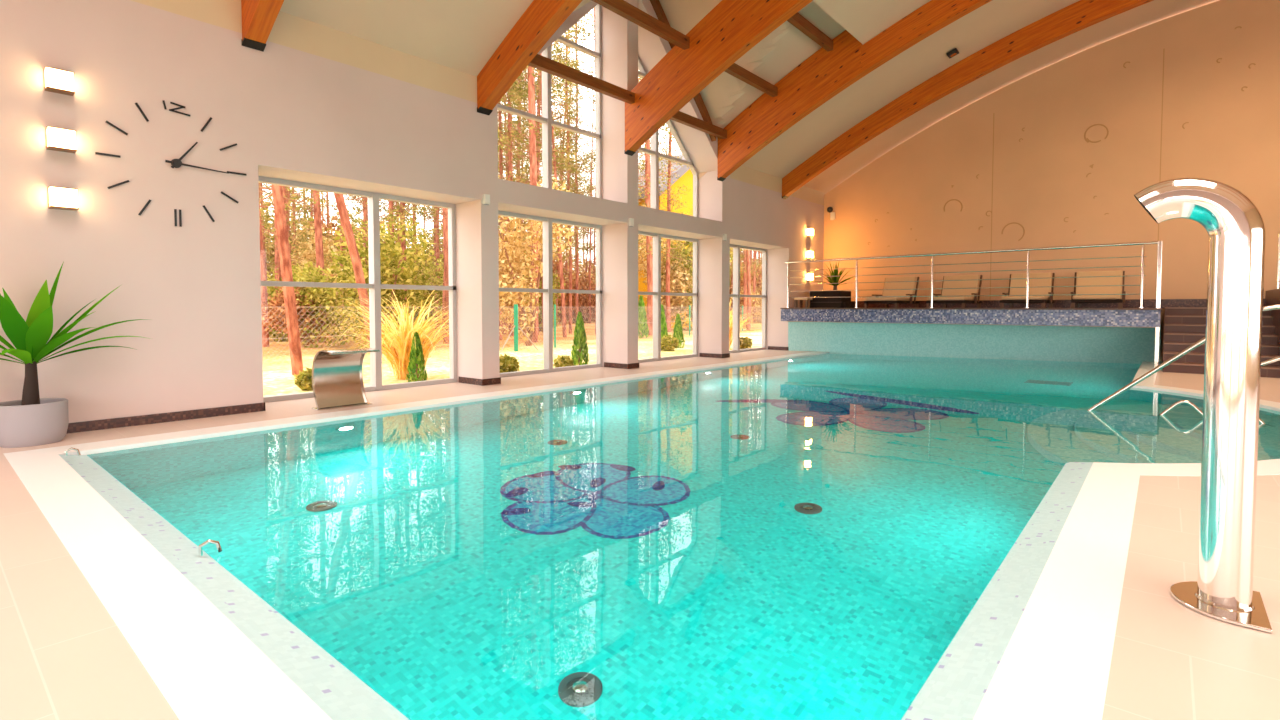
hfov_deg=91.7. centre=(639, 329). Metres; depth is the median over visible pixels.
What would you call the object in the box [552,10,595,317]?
pine tree
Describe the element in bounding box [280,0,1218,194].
ceiling
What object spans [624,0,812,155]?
roof beam
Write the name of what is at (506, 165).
pine tree
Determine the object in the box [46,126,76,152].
wall lamp
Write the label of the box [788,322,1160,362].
wall
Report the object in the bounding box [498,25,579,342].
pine tree
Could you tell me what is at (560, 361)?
bush
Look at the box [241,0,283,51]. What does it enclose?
roof beam
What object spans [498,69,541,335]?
pine tree
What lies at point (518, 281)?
tree
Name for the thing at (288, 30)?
trim
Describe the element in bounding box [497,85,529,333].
pine tree
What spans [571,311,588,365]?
thuja
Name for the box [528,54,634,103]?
strut
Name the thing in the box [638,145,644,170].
pine tree
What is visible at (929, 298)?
seat cushion
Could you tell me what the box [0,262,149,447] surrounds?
potted palm
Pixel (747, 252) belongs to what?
pine tree
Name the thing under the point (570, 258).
pine tree
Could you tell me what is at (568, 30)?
pine tree
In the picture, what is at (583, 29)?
pine tree
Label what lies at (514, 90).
pine tree
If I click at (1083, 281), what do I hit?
sun lounger
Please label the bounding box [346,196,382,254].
pine tree
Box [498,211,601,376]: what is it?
window
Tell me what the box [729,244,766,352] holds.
window
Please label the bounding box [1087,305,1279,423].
pool handrail
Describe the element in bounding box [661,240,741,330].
shrub
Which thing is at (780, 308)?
terrace floor
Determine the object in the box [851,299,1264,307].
baseboard
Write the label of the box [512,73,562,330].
pine tree
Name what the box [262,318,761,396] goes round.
ground
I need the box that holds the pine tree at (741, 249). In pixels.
[740,249,761,276]
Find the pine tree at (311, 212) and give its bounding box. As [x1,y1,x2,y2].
[299,190,329,225]
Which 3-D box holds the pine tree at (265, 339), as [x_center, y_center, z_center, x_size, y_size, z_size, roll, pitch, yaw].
[-11.409,-8.738,17.907,3.187,18.626,3.064,2,3,42]
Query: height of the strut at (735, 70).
0.160 m
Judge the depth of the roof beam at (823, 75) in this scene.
11.01 m
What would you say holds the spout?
on the floor at (63, 656)
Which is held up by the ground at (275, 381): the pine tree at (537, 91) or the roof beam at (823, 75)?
the pine tree at (537, 91)
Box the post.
[500,304,537,352]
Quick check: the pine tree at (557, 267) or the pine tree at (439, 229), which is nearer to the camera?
the pine tree at (439, 229)
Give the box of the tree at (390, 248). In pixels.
[319,216,434,347]
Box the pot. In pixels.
[0,398,68,447]
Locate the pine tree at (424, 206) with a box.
[418,206,443,316]
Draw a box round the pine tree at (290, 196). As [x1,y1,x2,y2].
[272,187,312,268]
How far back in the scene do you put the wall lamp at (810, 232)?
15.62 m
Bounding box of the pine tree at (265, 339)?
[259,192,291,346]
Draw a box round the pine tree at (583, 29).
[553,7,595,334]
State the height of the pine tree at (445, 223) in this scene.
15.514 m
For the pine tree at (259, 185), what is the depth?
30.22 m
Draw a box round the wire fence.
[261,305,761,370]
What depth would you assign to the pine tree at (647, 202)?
25.22 m
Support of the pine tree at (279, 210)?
on the ground at (275, 381)
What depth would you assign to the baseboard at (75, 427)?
5.84 m
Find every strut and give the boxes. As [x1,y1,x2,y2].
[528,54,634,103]
[592,0,689,49]
[671,111,726,138]
[725,63,777,96]
[787,12,832,50]
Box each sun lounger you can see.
[864,277,919,307]
[926,275,982,307]
[1000,273,1054,307]
[1070,271,1125,307]
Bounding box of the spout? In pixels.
[311,348,379,410]
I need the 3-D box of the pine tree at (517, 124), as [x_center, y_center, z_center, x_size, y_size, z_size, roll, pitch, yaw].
[-5.839,-9.403,30.955,3.276,19.005,3.356,-1,2,-31]
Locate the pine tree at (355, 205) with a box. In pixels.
[339,195,388,244]
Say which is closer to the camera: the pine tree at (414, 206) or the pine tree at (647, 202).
the pine tree at (647, 202)
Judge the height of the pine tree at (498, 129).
16.173 m
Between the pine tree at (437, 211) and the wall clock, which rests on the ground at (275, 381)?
the pine tree at (437, 211)
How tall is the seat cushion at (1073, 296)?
0.075 m
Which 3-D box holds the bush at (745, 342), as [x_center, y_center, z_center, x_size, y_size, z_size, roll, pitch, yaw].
[2.881,0.359,17.110,0.481,0.403,0.474,2,3,40]
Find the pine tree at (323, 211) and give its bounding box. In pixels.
[308,190,335,232]
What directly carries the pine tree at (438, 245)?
on the ground at (275, 381)
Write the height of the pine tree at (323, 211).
16.524 m
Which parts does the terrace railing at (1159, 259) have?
post, post, post, handrail, post, post, post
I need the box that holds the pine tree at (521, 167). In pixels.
[504,70,540,260]
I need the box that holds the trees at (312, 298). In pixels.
[261,198,761,347]
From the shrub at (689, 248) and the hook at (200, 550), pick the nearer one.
the hook at (200, 550)
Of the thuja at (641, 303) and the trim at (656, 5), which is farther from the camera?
the thuja at (641, 303)
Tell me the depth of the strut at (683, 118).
11.60 m
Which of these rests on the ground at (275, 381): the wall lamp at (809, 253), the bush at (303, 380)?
the bush at (303, 380)
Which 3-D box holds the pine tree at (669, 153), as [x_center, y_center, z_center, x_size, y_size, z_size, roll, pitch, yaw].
[1.477,-7.535,28.438,2.635,15.384,2.699,-2,3,-37]
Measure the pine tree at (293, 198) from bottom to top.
15.741 m
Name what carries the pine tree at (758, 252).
on the ground at (275, 381)
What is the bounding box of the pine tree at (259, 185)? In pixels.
[259,185,272,244]
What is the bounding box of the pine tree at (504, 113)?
[498,76,529,218]
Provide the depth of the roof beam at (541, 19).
7.59 m
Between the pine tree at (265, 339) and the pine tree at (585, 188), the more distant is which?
the pine tree at (585, 188)
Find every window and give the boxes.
[258,176,456,402]
[497,4,601,197]
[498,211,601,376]
[638,56,698,216]
[638,231,697,362]
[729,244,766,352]
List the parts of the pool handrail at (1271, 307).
rail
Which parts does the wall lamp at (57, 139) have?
metal plate, metal plate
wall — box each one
[0,0,823,422]
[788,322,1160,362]
[823,0,1279,360]
[1265,289,1279,355]
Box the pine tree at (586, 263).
[572,141,595,279]
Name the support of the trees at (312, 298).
on the ground at (275, 381)
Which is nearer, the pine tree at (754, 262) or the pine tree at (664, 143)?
the pine tree at (754, 262)
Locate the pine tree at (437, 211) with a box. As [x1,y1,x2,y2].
[410,207,443,329]
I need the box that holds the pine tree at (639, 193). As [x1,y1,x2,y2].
[638,69,671,255]
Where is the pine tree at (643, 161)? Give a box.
[589,62,667,255]
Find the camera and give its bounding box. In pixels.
[827,207,834,219]
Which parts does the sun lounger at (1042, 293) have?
frame, backrest, backrest frame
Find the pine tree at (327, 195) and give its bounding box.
[320,192,338,232]
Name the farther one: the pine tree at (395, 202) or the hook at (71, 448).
the pine tree at (395, 202)
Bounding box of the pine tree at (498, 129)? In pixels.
[427,129,507,233]
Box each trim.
[3,351,1279,719]
[59,455,1092,719]
[131,0,823,205]
[650,0,715,141]
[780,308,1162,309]
[781,309,1160,326]
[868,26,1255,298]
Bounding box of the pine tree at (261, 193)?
[259,183,272,297]
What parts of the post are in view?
post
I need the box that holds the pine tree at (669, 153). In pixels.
[650,123,692,331]
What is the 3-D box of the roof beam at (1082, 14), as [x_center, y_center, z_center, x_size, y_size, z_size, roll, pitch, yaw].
[8.531,-4.553,10.214,13.489,3.258,0.192,2,3,40]
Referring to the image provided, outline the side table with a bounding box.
[794,298,811,307]
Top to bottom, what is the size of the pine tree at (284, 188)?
13.979 m
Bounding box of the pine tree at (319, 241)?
[285,190,341,342]
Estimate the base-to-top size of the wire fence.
1.270 m
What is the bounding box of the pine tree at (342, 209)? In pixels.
[334,193,369,346]
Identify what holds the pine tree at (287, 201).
on the ground at (275, 381)
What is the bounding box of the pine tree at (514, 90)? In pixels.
[497,81,536,339]
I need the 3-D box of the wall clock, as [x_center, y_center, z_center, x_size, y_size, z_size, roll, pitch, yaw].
[-4.233,-1.510,5.676,0.036,1.122,1.130,2,3,40]
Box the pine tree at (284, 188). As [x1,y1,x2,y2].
[261,185,302,336]
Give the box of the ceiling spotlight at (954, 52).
[946,48,958,57]
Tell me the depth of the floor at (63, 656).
2.10 m
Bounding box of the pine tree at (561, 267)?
[520,41,591,336]
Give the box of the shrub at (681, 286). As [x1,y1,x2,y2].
[638,235,692,325]
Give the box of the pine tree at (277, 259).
[260,186,312,334]
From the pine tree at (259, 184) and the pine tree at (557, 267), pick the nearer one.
the pine tree at (259, 184)
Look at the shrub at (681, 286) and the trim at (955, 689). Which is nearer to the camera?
the trim at (955, 689)
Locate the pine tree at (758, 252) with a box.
[750,251,761,302]
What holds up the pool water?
in the basin
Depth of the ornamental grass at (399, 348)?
9.69 m
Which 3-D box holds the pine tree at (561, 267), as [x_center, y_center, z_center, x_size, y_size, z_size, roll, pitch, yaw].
[-3.354,-6.919,23.691,2.695,14.484,2.591,2,3,39]
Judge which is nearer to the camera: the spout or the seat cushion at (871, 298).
the spout
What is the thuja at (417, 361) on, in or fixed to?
on the ground at (275, 381)
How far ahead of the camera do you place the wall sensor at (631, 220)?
10.45 m
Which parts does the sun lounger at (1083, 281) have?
backrest frame, frame, backrest, backrest frame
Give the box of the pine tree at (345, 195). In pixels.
[345,195,367,253]
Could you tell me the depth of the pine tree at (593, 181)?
49.55 m
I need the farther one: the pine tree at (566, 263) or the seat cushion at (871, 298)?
the pine tree at (566, 263)
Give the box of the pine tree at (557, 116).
[552,116,578,322]
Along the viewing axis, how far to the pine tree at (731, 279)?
48.61 m
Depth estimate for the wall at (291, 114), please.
5.98 m
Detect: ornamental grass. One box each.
[301,281,448,379]
[686,296,761,348]
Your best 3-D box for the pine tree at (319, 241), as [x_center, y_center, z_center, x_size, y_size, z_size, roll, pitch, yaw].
[-10.482,-6.891,19.889,2.700,14.730,2.666,1,2,29]
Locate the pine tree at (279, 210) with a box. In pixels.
[259,184,340,374]
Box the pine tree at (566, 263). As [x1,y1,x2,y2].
[555,57,589,321]
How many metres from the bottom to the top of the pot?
0.318 m
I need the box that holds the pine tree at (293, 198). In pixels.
[259,187,297,214]
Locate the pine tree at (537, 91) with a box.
[503,50,576,334]
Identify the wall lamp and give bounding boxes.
[44,66,74,95]
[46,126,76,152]
[48,186,78,210]
[806,273,812,280]
[807,228,813,235]
[807,251,813,258]
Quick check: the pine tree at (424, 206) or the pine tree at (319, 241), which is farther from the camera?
the pine tree at (424, 206)
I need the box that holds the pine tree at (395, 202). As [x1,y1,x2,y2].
[379,202,420,245]
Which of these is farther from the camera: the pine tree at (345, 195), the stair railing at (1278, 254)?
the pine tree at (345, 195)
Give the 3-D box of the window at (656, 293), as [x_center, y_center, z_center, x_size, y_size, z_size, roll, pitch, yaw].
[0.334,-0.630,12.124,0.140,2.470,2.640,2,3,40]
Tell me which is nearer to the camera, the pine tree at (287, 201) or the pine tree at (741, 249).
the pine tree at (287, 201)
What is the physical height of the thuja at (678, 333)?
1.034 m
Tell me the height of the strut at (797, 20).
0.160 m
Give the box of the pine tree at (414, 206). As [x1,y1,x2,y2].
[414,206,442,328]
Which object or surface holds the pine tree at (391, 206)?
on the ground at (275, 381)
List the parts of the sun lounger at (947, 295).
frame, backrest, armrest, backrest frame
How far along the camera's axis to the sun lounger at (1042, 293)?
12.67 m
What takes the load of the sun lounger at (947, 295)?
on the terrace floor at (780, 308)
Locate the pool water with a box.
[88,353,1279,719]
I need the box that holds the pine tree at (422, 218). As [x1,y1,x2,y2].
[416,205,431,242]
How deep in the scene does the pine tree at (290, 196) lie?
29.90 m
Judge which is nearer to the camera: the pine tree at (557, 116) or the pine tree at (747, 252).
the pine tree at (747, 252)
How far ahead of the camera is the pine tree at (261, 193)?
32.46 m
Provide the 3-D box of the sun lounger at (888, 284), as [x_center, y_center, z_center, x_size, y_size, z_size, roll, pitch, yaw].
[5.765,-0.861,14.208,1.170,0.720,0.834,-2,3,-44]
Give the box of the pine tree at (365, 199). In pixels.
[331,194,379,263]
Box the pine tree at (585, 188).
[574,188,593,269]
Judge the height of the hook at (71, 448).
0.064 m
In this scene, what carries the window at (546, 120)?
in the wall at (291, 114)
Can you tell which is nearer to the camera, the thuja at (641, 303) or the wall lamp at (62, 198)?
the wall lamp at (62, 198)
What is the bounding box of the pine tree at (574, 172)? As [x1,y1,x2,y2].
[570,172,585,273]
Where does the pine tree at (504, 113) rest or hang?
on the ground at (275, 381)
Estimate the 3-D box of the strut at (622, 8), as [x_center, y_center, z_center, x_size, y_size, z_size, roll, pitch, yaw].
[-0.165,-4.322,8.426,0.100,0.160,2.720,2,3,40]
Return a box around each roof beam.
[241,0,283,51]
[477,0,582,114]
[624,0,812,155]
[717,0,991,181]
[782,0,1153,198]
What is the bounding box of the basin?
[87,455,1068,719]
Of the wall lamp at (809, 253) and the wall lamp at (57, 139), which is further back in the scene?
the wall lamp at (809, 253)
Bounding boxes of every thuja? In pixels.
[406,332,427,381]
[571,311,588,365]
[638,295,648,337]
[661,304,667,344]
[672,313,684,347]
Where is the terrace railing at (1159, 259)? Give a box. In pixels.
[785,241,1161,367]
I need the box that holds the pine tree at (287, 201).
[267,186,313,264]
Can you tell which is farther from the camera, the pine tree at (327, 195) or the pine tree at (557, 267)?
the pine tree at (327, 195)
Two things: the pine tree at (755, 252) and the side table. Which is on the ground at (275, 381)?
the pine tree at (755, 252)
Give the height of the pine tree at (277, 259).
14.915 m
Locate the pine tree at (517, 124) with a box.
[498,77,535,329]
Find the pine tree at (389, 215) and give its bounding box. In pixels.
[331,197,419,240]
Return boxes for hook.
[65,447,80,455]
[198,539,221,555]
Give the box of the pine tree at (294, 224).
[272,187,311,267]
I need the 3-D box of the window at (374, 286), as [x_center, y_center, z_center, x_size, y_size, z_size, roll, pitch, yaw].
[-3.446,-0.466,7.663,0.140,2.470,2.640,2,3,40]
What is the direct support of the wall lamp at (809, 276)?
attached to the wall at (291, 114)
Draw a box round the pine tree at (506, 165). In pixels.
[498,87,523,327]
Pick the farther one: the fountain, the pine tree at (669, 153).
the pine tree at (669, 153)
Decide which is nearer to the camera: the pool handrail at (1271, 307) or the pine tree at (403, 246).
the pool handrail at (1271, 307)
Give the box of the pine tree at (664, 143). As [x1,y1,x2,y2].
[659,137,676,154]
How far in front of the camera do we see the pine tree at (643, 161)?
26.61 m
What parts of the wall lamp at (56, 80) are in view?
metal plate, metal plate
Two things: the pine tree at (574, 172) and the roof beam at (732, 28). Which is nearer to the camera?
the roof beam at (732, 28)
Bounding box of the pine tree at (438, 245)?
[414,206,443,269]
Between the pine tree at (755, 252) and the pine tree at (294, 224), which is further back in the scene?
the pine tree at (755, 252)
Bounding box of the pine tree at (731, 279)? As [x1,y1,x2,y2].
[730,248,741,310]
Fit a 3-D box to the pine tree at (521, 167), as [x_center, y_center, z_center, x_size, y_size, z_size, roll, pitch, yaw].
[-7.492,-9.146,39.811,3.045,17.791,2.786,-2,3,-41]
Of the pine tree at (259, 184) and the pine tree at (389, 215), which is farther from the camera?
the pine tree at (259, 184)
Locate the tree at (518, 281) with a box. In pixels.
[498,177,574,346]
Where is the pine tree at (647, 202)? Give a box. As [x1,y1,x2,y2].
[638,82,679,334]
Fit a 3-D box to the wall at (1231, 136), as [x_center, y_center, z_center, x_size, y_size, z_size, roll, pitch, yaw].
[10.415,-2.688,11.852,15.640,7.003,0.250,2,3,40]
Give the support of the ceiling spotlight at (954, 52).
attached to the ceiling
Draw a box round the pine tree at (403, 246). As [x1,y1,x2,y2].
[363,200,428,320]
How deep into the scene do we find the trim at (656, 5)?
11.75 m
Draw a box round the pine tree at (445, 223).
[413,204,448,343]
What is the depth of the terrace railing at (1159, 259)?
11.60 m
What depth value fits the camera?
16.17 m
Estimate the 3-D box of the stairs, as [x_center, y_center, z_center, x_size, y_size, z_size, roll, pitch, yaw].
[9.809,0.140,10.568,1.377,1.045,2.652,2,3,40]
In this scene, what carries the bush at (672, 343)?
on the ground at (275, 381)
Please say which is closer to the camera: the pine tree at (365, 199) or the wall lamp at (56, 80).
the wall lamp at (56, 80)
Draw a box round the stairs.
[1163,307,1279,377]
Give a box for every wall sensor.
[483,194,489,204]
[629,218,633,226]
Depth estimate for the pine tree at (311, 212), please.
41.93 m
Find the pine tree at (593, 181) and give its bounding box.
[581,153,595,319]
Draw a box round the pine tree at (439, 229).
[423,206,443,337]
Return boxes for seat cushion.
[866,297,909,300]
[928,297,973,299]
[1001,296,1049,299]
[1072,295,1121,298]
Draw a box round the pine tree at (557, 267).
[541,11,590,314]
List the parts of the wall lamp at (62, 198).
metal plate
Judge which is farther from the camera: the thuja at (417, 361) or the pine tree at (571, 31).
the pine tree at (571, 31)
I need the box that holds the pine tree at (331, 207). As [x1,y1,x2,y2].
[320,194,367,331]
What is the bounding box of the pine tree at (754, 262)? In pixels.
[730,249,761,327]
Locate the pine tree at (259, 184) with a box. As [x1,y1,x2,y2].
[259,184,270,227]
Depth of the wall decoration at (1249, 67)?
12.71 m
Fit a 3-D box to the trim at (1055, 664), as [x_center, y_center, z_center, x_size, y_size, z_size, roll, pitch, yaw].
[3.290,0.893,7.683,7.800,0.252,15.080,2,3,40]
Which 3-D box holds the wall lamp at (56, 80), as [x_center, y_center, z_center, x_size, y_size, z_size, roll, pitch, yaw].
[-4.712,-2.016,5.040,0.103,0.170,0.170,2,3,40]
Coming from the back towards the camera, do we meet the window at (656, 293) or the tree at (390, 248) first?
the tree at (390, 248)
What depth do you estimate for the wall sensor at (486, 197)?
8.22 m
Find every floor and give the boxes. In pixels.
[0,349,1279,719]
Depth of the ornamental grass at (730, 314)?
16.81 m
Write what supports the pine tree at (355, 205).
on the ground at (275, 381)
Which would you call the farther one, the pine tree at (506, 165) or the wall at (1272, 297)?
the pine tree at (506, 165)
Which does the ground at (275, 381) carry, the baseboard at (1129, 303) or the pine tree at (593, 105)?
the pine tree at (593, 105)
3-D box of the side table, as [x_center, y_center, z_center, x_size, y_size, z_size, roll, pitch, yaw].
[3.941,-0.647,14.929,0.340,0.240,0.340,2,3,40]
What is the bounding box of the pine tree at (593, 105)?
[578,93,595,322]
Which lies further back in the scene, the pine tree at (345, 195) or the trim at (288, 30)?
the pine tree at (345, 195)
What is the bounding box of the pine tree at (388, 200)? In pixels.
[379,200,416,328]
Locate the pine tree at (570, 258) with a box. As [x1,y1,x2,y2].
[552,32,593,333]
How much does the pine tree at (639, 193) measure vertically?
17.369 m
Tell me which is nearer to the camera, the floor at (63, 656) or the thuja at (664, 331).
the floor at (63, 656)
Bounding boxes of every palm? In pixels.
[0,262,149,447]
[810,261,853,307]
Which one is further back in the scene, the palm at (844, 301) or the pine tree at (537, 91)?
the pine tree at (537, 91)
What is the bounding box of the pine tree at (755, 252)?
[746,251,761,322]
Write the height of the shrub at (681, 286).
5.346 m
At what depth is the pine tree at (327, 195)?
45.84 m
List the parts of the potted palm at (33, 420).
stem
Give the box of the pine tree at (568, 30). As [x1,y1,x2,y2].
[513,30,580,331]
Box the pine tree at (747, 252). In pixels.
[740,249,761,329]
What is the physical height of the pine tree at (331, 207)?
13.278 m
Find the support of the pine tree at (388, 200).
on the ground at (275, 381)
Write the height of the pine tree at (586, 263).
15.333 m
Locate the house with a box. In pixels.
[638,154,692,327]
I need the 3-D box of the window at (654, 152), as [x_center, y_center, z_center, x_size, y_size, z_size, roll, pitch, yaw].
[0.334,-3.963,12.002,0.140,3.560,2.640,2,3,40]
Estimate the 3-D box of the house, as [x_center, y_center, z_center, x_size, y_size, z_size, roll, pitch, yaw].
[2.173,-5.202,36.520,3.200,10.020,7.200,2,3,40]
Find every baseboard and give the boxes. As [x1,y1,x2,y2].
[66,346,788,433]
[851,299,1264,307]
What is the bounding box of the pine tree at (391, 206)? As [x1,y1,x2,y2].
[381,201,423,268]
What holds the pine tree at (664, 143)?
on the ground at (275, 381)
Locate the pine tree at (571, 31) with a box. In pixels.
[505,21,585,239]
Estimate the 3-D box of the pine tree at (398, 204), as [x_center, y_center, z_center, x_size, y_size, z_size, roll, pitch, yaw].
[-12.812,-7.394,35.432,2.891,14.593,2.854,0,2,3]
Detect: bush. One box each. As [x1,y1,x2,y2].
[294,368,312,390]
[499,354,519,372]
[553,355,573,367]
[661,335,678,350]
[740,336,751,348]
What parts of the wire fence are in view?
post, post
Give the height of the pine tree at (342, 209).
19.462 m
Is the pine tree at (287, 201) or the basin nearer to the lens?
the basin
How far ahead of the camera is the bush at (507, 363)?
10.05 m
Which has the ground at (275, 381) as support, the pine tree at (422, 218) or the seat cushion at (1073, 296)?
the pine tree at (422, 218)
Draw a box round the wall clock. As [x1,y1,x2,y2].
[95,100,246,226]
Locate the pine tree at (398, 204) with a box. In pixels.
[398,204,432,318]
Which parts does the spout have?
plate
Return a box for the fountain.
[1134,178,1271,632]
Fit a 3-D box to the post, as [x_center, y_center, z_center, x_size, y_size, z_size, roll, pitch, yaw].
[-3.172,-0.039,16.062,0.216,1.240,1.261,2,3,40]
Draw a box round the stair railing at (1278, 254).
[1276,231,1279,288]
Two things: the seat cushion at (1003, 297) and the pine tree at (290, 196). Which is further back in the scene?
the pine tree at (290, 196)
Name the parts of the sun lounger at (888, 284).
frame, backrest, backrest frame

